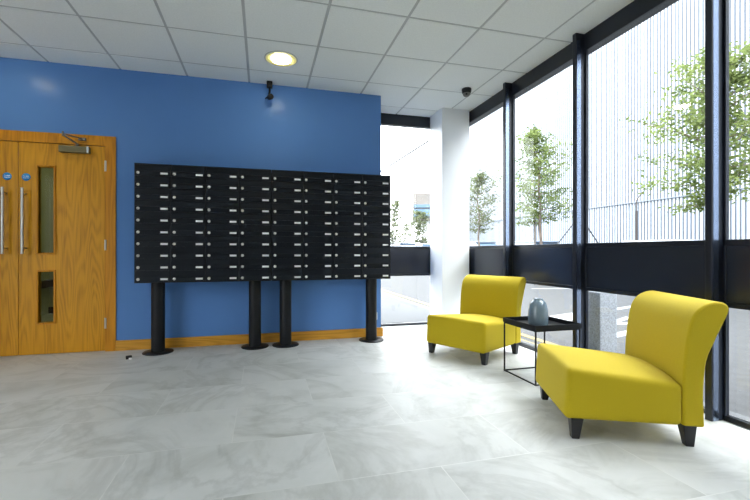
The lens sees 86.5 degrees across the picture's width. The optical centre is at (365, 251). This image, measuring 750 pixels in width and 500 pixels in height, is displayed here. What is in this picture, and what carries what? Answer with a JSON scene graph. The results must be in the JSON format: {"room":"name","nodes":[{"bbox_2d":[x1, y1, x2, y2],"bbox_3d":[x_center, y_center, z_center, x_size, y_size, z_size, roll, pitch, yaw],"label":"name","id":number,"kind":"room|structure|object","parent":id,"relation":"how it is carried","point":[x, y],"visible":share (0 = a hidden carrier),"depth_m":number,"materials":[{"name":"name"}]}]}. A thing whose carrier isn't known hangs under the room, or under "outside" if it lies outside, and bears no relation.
{"room":"apartment building lobby","nodes":[
{"label":"apartment building lobby","id":0,"kind":"room"},
{"bbox_2d":[41,168,52,315],"bbox_3d":[-3.502,-0.392,5.177,2.400,2.700,2.826,0,0,-14],"label":"wall","id":1,"kind":"structure","parent":0,"point":[46,173],"depth_m":6.09,"materials":[{"name":"paint"}]},
{"bbox_2d":[41,280,52,313],"bbox_3d":[-3.497,0.698,5.158,2.200,0.520,2.666,0,0,-14],"label":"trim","id":2,"kind":"structure","parent":1,"relation":"attached to","point":[46,283],"depth_m":6.02,"materials":[{"name":"brown"}]},
{"bbox_2d":[0,57,380,340],"bbox_3d":[-2.324,-0.409,4.205,4.997,2.734,0.636,0,0,-14],"label":"wall","id":3,"kind":"structure","parent":0,"point":[153,118],"depth_m":4.04,"materials":[{"name":"blue paint"}]},
{"bbox_2d":[0,141,18,355],"bbox_3d":[-3.526,-0.027,3.547,0.717,1.958,0.118,0,0,-14],"label":"door","id":4,"kind":"structure","parent":3,"relation":"in","point":[9,150],"depth_m":3.63,"materials":[{"name":"brown wood"}]},
{"bbox_2d":[0,129,115,350],"bbox_3d":[-3.196,-0.073,3.717,1.591,2.063,0.154,0,0,-14],"label":"trim","id":5,"kind":"structure","parent":3,"relation":"attached to","point":[109,142],"depth_m":3.83,"materials":[{"name":"brown wood"}]},
{"bbox_2d":[19,131,106,354],"bbox_3d":[-2.810,-0.062,3.665,0.718,2.029,0.248,0,0,-14],"label":"door","id":6,"kind":"structure","parent":3,"relation":"in","point":[76,262],"depth_m":3.74,"materials":[{"name":"brown wood"}]},
{"bbox_2d":[115,327,382,350],"bbox_3d":[-1.173,0.909,4.440,2.691,0.098,0.556,0,0,-14],"label":"baseboard","id":7,"kind":"structure","parent":3,"relation":"attached to","point":[139,344],"depth_m":4.11,"materials":[{"name":"brown wood"}]},
{"bbox_2d":[0,0,633,116],"bbox_3d":[-0.802,-1.866,0.810,6.450,0.200,7.970,0,0,-14],"label":"ceiling","id":8,"kind":"structure","parent":0,"point":[419,56],"depth_m":3.34,"materials":[{"name":"tile"}]},
{"bbox_2d":[265,81,273,99],"bbox_3d":[-0.996,-1.665,4.133,0.073,0.201,0.111,0,0,-24],"label":"security camera","id":9,"kind":"object","parent":8,"relation":"attached to","point":[269,83],"visible":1,"depth_m":4.12,"materials":[{"name":"black plastic"}]},
{"bbox_2d":[264,51,297,66],"bbox_3d":[-0.772,-1.753,3.654,0.298,0.026,0.298,0,0,-14],"label":"recessed light","id":10,"kind":"object","parent":8,"relation":"in","point":[277,58],"visible":1,"depth_m":3.62,"materials":[{"name":"grey"}]},
{"bbox_2d":[271,54,290,63],"bbox_3d":[-0.772,-1.752,3.654,0.176,0.023,0.176,0,0,-14],"label":"diffuser","id":11,"kind":"object","parent":10,"relation":"attached to","point":[275,58],"depth_m":3.62,"materials":[{"name":"white plastic"}]},
{"bbox_2d":[462,87,470,96],"bbox_3d":[1.098,-1.723,4.330,0.104,0.086,0.104,0,0,-14],"label":"dome camera","id":12,"kind":"object","parent":8,"relation":"attached to","point":[466,91],"visible":1,"depth_m":4.29,"materials":[{"name":"grey plastic"}]},
{"bbox_2d":[0,314,749,499],"bbox_3d":[-1.114,1.018,1.882,6.380,0.120,10.200,0,0,-14],"label":"floor","id":13,"kind":"structure","parent":0,"point":[392,418],"depth_m":2.09,"materials":[{"name":"tile"}]},
{"bbox_2d":[134,163,271,355],"bbox_3d":[-1.544,0.076,3.899,1.214,1.764,0.278,0,0,-14],"label":"mailboxes","id":14,"kind":"object","parent":13,"relation":"on","point":[192,223],"visible":1,"depth_m":3.76,"materials":[{"name":"black metal"}]},
{"bbox_2d":[271,170,389,347],"bbox_3d":[-0.360,0.076,4.204,1.228,1.764,0.278,0,0,-14],"label":"mailboxes","id":15,"kind":"object","parent":13,"relation":"on","point":[325,225],"visible":1,"depth_m":4.07,"materials":[{"name":"black metal"}]},
{"bbox_2d":[430,108,468,314],"bbox_3d":[1.074,-0.404,5.113,0.370,2.724,0.368,0,0,-14],"label":"column","id":16,"kind":"structure","parent":13,"relation":"on","point":[449,127],"depth_m":4.94,"materials":[{"name":"paint"}]},
{"bbox_2d":[427,274,525,365],"bbox_3d":[1.057,0.601,3.796,0.765,0.714,0.618,0,0,-43],"label":"lounge chair","id":17,"kind":"object","parent":13,"relation":"on","point":[485,300],"visible":0.94,"depth_m":3.71,"materials":[{"name":"yellow fabric"}]},
{"bbox_2d":[503,316,581,385],"bbox_3d":[1.349,0.744,3.073,0.393,0.428,0.396,0,0,-14],"label":"tray table","id":18,"kind":"object","parent":13,"relation":"on","point":[555,324],"visible":0.67,"depth_m":2.95,"materials":[{"name":"black metal"}]},
{"bbox_2d":[528,298,548,325],"bbox_3d":[1.321,0.460,3.051,0.147,0.203,0.147,0,0,-14],"label":"vase","id":19,"kind":"object","parent":18,"relation":"on","point":[538,310],"visible":0.96,"depth_m":3.00,"materials":[{"name":"blue ceramic"}]},
{"bbox_2d":[503,316,581,330],"bbox_3d":[1.349,0.548,3.073,0.393,0.036,0.396,0,0,-14],"label":"tray","id":20,"kind":"object","parent":18,"relation":"on","point":[555,324],"depth_m":2.97,"materials":[{"name":"black metal"}]},
{"bbox_2d":[536,290,727,446],"bbox_3d":[1.433,0.601,2.272,0.742,0.714,0.600,0,0,9],"label":"lounge chair","id":21,"kind":"object","parent":13,"relation":"on","point":[659,377],"visible":1,"depth_m":2.02,"materials":[{"name":"yellow fabric"}]},
{"bbox_2d":[381,113,429,125],"bbox_3d":[0.626,-1.717,5.242,1.233,0.138,0.100,0,0,-14],"label":"wall","id":22,"kind":"structure","parent":0,"point":[385,117],"depth_m":5.16,"materials":[{"name":"paint"}]},
{"bbox_2d":[381,122,429,326],"bbox_3d":[0.669,-0.350,5.237,1.313,2.616,0.070,0,0,-14],"label":"window","id":23,"kind":"structure","parent":22,"relation":"in","point":[404,260],"depth_m":5.19,"materials":[{"name":"paint"}]},
{"bbox_2d":[381,293,429,322],"bbox_3d":[-10.228,1.123,21.117,14.720,0.270,74.000,0,0,-14],"label":"pavement","id":24,"kind":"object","parent":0,"point":[393,310],"depth_m":6.57,"materials":[{"name":"grey concrete"}]},
{"bbox_2d":[381,275,749,416],"bbox_3d":[26.533,1.156,42.973,67.180,0.204,150.000,0,0,-14],"label":"ground","id":25,"kind":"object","parent":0,"point":[414,289],"visible":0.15,"depth_m":6.03,"materials":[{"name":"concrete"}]},
{"bbox_2d":[390,199,408,245],"bbox_3d":[1.948,-1.299,27.633,1.868,4.719,1.953,0,0,-23],"label":"street tree","id":26,"kind":"object","parent":25,"relation":"on","point":[395,204],"visible":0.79,"depth_m":27.58,"materials":[{"name":"green plant"}]},
{"bbox_2d":[390,243,415,245],"bbox_3d":[2.851,0.220,29.030,1.800,1.676,4.254,0,0,-24],"label":"car","id":27,"kind":"object","parent":25,"relation":"on","point":[396,244],"visible":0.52,"depth_m":28.59,"materials":[{"name":"silver metal"}]},
{"bbox_2d":[398,223,411,242],"bbox_3d":[3.908,-0.923,40.067,1.941,3.968,1.488,0,0,-27],"label":"street tree","id":28,"kind":"object","parent":25,"relation":"on","point":[405,229],"visible":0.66,"depth_m":40.10,"materials":[{"name":"green plant"}]},
{"bbox_2d":[401,210,429,243],"bbox_3d":[4.748,-1.337,34.679,3.329,4.794,2.963,0,0,-19],"label":"street tree","id":29,"kind":"object","parent":25,"relation":"on","point":[419,224],"visible":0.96,"depth_m":34.45,"materials":[{"name":"green plant"}]},
{"bbox_2d":[413,193,429,243],"bbox_3d":[6.831,-2.392,41.693,3.700,6.900,4.070,0,0,7],"label":"annex building","id":30,"kind":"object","parent":25,"relation":"on","point":[421,201],"visible":0.18,"depth_m":39.87,"materials":[{"name":"white"}]},
{"bbox_2d":[469,241,495,245],"bbox_3d":[6.962,0.234,23.893,1.800,1.647,4.254,0,0,-14],"label":"car","id":31,"kind":"object","parent":25,"relation":"on","point":[475,243],"visible":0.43,"depth_m":23.39,"materials":[{"name":"silver metal"}]},
{"bbox_2d":[469,169,502,245],"bbox_3d":[4.752,-1.266,16.869,2.595,4.653,2.589,0,0,28],"label":"street tree","id":32,"kind":"object","parent":25,"relation":"on","point":[480,176],"visible":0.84,"depth_m":16.87,"materials":[{"name":"green plant"}]},
{"bbox_2d":[494,124,572,284],"bbox_3d":[5.495,-1.494,12.416,2.652,5.110,2.806,0,0,2],"label":"street tree","id":33,"kind":"object","parent":25,"relation":"on","point":[533,137],"visible":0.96,"depth_m":12.42,"materials":[{"name":"green plant"}]},
{"bbox_2d":[515,241,557,244],"bbox_3d":[8.259,0.284,18.858,1.800,1.548,4.254,0,0,-14],"label":"car","id":34,"kind":"object","parent":25,"relation":"on","point":[517,242],"visible":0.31,"depth_m":18.50,"materials":[{"name":"silver metal"}]},
{"bbox_2d":[381,292,749,421],"bbox_3d":[-3.052,1.125,22.964,0.100,0.265,74.000,0,0,-14],"label":"kerb","id":35,"kind":"object","parent":25,"relation":"on","point":[731,413],"depth_m":4.21,"materials":[{"name":"stone"}]},
{"bbox_2d":[557,224,597,243],"bbox_3d":[7.043,-0.072,13.376,3.334,2.287,0.044,0,0,0],"label":"support","id":36,"kind":"object","parent":25,"relation":"on","point":[572,224],"visible":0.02,"depth_m":13.36,"materials":[{"name":"metal"}]},
{"bbox_2d":[589,291,616,352],"bbox_3d":[2.392,0.731,4.024,0.210,0.655,0.150,0,0,-14],"label":"bollard","id":37,"kind":"object","parent":25,"relation":"on","point":[602,306],"visible":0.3,"depth_m":3.96,"materials":[{"name":"white concrete"}]},
{"bbox_2d":[469,0,749,244],"bbox_3d":[26.032,-7.642,14.999,18.100,17.400,68.068,0,0,-14],"label":"facade","id":38,"kind":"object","parent":25,"relation":"on","point":[622,77],"visible":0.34,"depth_m":22.90,"materials":[{"name":"grey"}]},
{"bbox_2d":[635,191,642,240],"bbox_3d":[11.695,-0.758,17.015,0.325,3.632,0.076,0,0,4],"label":"fence post","id":39,"kind":"object","parent":25,"relation":"on","point":[636,211],"visible":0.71,"depth_m":17.00,"materials":[{"name":"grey metal"}]},
{"bbox_2d":[621,240,685,241],"bbox_3d":[9.733,0.348,12.732,1.800,1.420,4.254,0,0,-14],"label":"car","id":40,"kind":"object","parent":25,"relation":"on","point":[639,240],"visible":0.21,"depth_m":12.74,"materials":[{"name":"grey"}]},
{"bbox_2d":[613,37,749,215],"bbox_3d":[6.635,-1.494,7.587,3.019,5.106,3.143,0,0,43],"label":"street tree","id":41,"kind":"object","parent":25,"relation":"on","point":[736,77],"visible":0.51,"depth_m":7.41,"materials":[{"name":"green plant"}]},
{"bbox_2d":[469,0,678,126],"bbox_3d":[1.808,-1.717,3.367,0.120,0.138,4.320,0,0,-14],"label":"wall","id":42,"kind":"structure","parent":0,"point":[634,8],"depth_m":3.36,"materials":[{"name":"paint"}]},
{"bbox_2d":[469,100,502,275],"bbox_3d":[1.423,-0.350,4.671,0.026,2.616,0.938,0,0,-14],"label":"window","id":43,"kind":"structure","parent":42,"relation":"in","point":[483,260],"depth_m":4.67,"materials":[{"name":"paint"}]},
{"bbox_2d":[503,82,511,276],"bbox_3d":[1.505,-0.404,4.190,0.112,2.724,0.040,0,0,-14],"label":"trim","id":44,"kind":"structure","parent":42,"relation":"attached to","point":[507,87],"depth_m":4.17,"materials":[{"name":"paint"}]},
{"bbox_2d":[512,55,572,350],"bbox_3d":[1.666,-0.350,3.730,0.026,2.616,0.939,0,0,-14],"label":"window","id":45,"kind":"structure","parent":42,"relation":"in","point":[540,264],"depth_m":3.77,"materials":[{"name":"paint"}]},
{"bbox_2d":[573,33,584,348],"bbox_3d":[1.747,-0.404,3.248,0.112,2.724,0.040,0,0,-14],"label":"trim","id":46,"kind":"structure","parent":42,"relation":"attached to","point":[578,38],"depth_m":3.23,"materials":[{"name":"paint"}]},
{"bbox_2d":[585,0,704,412],"bbox_3d":[1.912,-0.350,2.772,0.026,2.616,0.971,0,0,-14],"label":"window","id":47,"kind":"structure","parent":42,"relation":"in","point":[673,267],"depth_m":2.80,"materials":[{"name":"paint"}]},
{"bbox_2d":[705,0,722,420],"bbox_3d":[1.998,-0.404,2.274,0.112,2.724,0.040,0,0,-14],"label":"window mullion","id":48,"kind":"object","parent":42,"relation":"attached to","point":[713,8],"depth_m":2.25,"materials":[{"name":"paint"}]},
{"bbox_2d":[723,0,749,429],"bbox_3d":[2.163,-0.350,1.799,0.026,2.616,0.971,0,0,-14],"label":"window","id":49,"kind":"structure","parent":42,"relation":"in","point":[736,252],"depth_m":2.25,"materials":[{"name":"paint"}]},
{"label":"outside","id":50,"kind":"structure","parent":0,"visible":0},
{"bbox_2d":[381,139,429,171],"bbox_3d":[2.537,-8.227,37.502,0.136,1.328,57.602,0,0,-17],"label":"overhead cable","id":51,"kind":"object","parent":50,"point":[424,143],"visible":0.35,"depth_m":33.98,"materials":[{"name":"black plastic"}]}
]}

